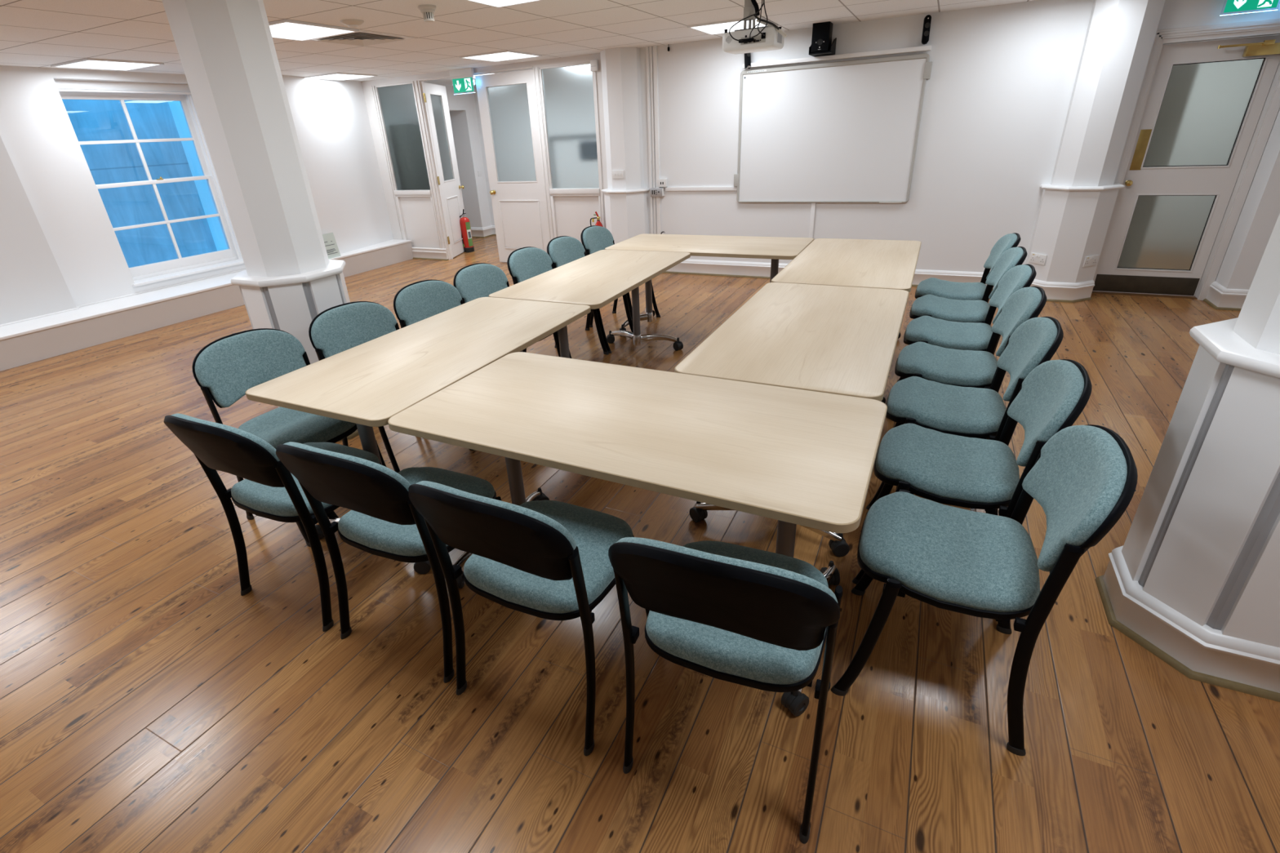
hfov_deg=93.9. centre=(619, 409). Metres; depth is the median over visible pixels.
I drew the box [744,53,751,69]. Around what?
speaker
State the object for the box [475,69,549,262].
door
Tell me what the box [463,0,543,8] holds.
recessed light
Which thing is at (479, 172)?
light switch
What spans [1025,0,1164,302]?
column
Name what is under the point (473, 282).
chair
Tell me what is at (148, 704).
floor
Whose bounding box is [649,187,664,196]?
panel
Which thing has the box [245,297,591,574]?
conference table
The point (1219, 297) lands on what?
baseboard
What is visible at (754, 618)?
chair
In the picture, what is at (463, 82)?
exit sign
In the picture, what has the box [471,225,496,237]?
baseboard
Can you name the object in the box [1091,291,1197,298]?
threshold
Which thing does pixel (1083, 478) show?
chair
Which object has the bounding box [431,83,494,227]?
wall
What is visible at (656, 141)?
trunking
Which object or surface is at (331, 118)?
wall
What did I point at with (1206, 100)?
door
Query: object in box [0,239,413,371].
ledge
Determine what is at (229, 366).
chair
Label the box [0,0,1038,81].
ceiling
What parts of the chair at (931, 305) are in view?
seat, leg, backrest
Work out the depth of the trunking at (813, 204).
6.20 m
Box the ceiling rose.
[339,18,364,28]
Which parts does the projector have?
mounting plate, connector panel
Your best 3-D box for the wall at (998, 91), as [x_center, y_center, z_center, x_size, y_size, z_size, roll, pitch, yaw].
[0.816,-2.709,6.636,9.480,2.345,0.234,9,28,25]
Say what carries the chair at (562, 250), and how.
on the floor
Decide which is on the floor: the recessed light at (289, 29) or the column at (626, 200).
the column at (626, 200)
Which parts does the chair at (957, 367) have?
seat, leg, leg, backrest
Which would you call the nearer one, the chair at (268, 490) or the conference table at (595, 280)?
the chair at (268, 490)
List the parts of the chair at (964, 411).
leg, leg, seat, leg, leg, backrest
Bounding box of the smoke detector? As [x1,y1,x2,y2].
[417,4,435,22]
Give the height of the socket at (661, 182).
0.084 m
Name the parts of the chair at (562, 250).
backrest, leg, leg, leg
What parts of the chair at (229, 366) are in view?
leg, backrest, seat, leg, leg, leg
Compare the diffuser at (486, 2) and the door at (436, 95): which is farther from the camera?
the door at (436, 95)
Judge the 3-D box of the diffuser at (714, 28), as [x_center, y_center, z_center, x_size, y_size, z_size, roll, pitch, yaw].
[0.994,-3.332,5.187,0.582,0.007,0.566,9,28,25]
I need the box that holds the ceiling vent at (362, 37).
[311,30,414,46]
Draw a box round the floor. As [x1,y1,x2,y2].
[0,235,1279,852]
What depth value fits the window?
6.47 m
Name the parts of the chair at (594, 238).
leg, backrest, leg, leg, leg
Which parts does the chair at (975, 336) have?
seat, leg, backrest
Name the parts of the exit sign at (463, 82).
acrylic plate, doorway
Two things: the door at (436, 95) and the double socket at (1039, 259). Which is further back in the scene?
the door at (436, 95)
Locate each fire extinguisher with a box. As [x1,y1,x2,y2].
[459,208,474,252]
[590,211,603,226]
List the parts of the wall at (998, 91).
glass pane, skirting, glass pane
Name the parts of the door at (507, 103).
knob, glass pane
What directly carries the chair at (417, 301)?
on the floor
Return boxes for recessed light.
[50,57,164,71]
[268,19,359,40]
[303,72,377,80]
[458,49,542,62]
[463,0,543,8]
[687,16,777,35]
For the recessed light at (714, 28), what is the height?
0.014 m
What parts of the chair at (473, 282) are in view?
backrest, leg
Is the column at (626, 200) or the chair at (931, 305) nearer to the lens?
the chair at (931, 305)
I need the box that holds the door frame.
[1093,18,1279,300]
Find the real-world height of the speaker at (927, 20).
0.217 m
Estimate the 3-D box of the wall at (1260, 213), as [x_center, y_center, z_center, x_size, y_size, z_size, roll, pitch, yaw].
[3.391,-0.053,0.646,1.100,2.345,9.660,9,28,25]
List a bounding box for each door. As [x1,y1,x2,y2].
[420,82,464,258]
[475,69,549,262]
[1092,35,1279,296]
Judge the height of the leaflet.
0.300 m
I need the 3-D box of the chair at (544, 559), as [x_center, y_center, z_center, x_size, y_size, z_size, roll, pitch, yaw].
[-0.222,0.466,1.759,0.488,0.830,0.570,10,28,26]
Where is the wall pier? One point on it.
(33, 284)
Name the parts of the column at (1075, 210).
skirting, dado rail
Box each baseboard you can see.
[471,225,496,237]
[663,259,994,289]
[1203,280,1248,311]
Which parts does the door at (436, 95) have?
glass pane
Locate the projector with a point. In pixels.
(771, 37)
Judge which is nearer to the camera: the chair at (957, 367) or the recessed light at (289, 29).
the chair at (957, 367)
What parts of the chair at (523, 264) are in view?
leg, backrest, leg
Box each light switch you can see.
[477,170,481,176]
[612,169,623,178]
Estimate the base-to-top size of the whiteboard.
1.245 m
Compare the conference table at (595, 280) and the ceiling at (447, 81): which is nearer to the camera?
the conference table at (595, 280)
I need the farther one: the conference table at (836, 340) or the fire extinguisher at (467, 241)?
the fire extinguisher at (467, 241)
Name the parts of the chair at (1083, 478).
leg, leg, seat, leg, leg, backrest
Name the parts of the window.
glass pane, sash, glass pane, sash, sill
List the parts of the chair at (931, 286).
seat, leg, backrest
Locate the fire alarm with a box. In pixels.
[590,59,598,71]
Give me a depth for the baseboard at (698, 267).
6.70 m
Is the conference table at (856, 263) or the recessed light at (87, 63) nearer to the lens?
the conference table at (856, 263)
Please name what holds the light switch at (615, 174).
attached to the column at (626, 200)
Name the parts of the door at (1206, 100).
knob, push plate, kick plate, glass pane, glass pane, closer arm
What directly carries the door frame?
attached to the wall at (998, 91)
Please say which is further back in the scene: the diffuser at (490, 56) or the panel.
the panel
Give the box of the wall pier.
[0,136,76,324]
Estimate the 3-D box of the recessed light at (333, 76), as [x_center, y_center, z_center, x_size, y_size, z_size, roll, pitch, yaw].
[-3.417,-4.075,7.307,0.626,0.014,0.610,9,28,25]
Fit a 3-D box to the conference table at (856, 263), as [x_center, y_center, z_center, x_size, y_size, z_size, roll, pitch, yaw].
[1.559,-0.660,4.072,0.748,0.730,1.498,9,28,25]
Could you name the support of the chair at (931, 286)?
on the floor
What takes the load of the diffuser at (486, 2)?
attached to the recessed light at (494, 3)
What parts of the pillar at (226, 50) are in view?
panel, panel, panel, panel, panel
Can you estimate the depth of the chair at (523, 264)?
4.37 m
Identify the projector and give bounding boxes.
[722,0,786,54]
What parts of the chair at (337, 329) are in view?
leg, backrest, leg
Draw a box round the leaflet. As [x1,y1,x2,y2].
[322,232,341,258]
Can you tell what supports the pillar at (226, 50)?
on the floor
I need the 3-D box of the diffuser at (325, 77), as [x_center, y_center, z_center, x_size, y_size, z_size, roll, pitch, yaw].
[-3.417,-4.076,7.306,0.582,0.007,0.566,9,28,25]
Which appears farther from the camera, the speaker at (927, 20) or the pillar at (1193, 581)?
the speaker at (927, 20)
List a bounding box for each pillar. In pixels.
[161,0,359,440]
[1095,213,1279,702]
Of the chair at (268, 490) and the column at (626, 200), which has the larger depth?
the column at (626, 200)
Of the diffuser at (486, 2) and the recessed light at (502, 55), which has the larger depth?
the recessed light at (502, 55)
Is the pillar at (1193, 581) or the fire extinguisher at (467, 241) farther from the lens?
the fire extinguisher at (467, 241)
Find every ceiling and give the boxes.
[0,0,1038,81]
[423,68,533,85]
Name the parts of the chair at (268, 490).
leg, backrest, leg, seat, leg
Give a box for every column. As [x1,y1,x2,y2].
[600,47,649,244]
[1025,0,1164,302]
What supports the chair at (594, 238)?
on the floor
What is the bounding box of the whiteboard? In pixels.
[733,53,933,203]
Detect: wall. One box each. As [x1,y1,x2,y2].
[0,65,393,306]
[361,0,1279,272]
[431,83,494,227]
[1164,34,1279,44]
[1215,107,1279,289]
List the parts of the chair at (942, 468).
leg, leg, seat, leg, leg, backrest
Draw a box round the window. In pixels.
[54,80,244,286]
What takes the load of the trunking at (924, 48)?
attached to the wall at (998, 91)
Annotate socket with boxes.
[657,178,667,186]
[1029,253,1047,265]
[1082,254,1098,266]
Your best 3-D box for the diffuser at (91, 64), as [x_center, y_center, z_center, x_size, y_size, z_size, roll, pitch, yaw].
[-4.607,-3.114,5.390,0.582,0.007,0.566,9,28,25]
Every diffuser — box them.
[58,60,155,70]
[307,74,371,79]
[465,52,536,61]
[472,0,533,6]
[693,18,765,34]
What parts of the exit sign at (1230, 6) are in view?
doorway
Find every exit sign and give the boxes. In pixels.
[448,67,475,94]
[1220,0,1279,15]
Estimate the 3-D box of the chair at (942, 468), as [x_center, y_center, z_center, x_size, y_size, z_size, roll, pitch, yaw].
[1.209,0.215,2.124,0.570,0.830,0.488,9,28,25]
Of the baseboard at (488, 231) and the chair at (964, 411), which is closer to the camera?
the chair at (964, 411)
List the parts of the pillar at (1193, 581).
panel, skirting, panel, panel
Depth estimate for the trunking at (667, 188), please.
6.58 m
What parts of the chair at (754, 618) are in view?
leg, backrest, seat, leg, leg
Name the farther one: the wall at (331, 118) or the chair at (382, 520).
the wall at (331, 118)
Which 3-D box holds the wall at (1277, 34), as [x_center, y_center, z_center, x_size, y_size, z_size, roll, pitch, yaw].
[5.304,-2.575,5.813,2.000,2.345,2.340,9,28,25]
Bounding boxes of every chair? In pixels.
[163,413,381,631]
[191,328,386,546]
[275,441,501,683]
[308,301,474,471]
[393,280,463,328]
[408,480,649,755]
[453,262,560,356]
[506,246,608,358]
[546,235,633,353]
[580,225,660,327]
[608,537,842,844]
[831,424,1137,755]
[852,359,1092,584]
[866,316,1063,513]
[887,286,1046,425]
[897,246,1026,380]
[897,263,1036,382]
[915,232,1021,302]
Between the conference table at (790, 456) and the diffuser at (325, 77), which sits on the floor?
the conference table at (790, 456)
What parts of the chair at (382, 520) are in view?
leg, backrest, seat, leg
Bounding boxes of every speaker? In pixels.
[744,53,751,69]
[921,14,931,44]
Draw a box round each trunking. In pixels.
[645,45,661,234]
[665,186,737,191]
[742,45,931,68]
[808,202,815,238]
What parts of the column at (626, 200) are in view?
dado rail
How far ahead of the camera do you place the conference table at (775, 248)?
4.64 m
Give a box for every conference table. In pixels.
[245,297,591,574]
[387,351,887,716]
[488,249,690,358]
[604,233,813,336]
[674,282,909,556]
[770,238,921,403]
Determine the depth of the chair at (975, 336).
3.25 m
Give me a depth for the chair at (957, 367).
2.84 m
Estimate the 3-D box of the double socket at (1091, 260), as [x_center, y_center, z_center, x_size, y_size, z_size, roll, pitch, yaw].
[4.068,-1.283,5.153,0.148,0.088,0.014,-11,26,-15]
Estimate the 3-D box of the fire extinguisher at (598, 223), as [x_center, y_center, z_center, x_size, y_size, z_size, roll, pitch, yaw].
[-0.259,-2.056,7.299,0.164,0.709,0.113,9,28,25]
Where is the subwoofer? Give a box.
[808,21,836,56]
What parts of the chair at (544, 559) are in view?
leg, backrest, seat, leg, leg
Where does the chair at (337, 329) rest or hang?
on the floor

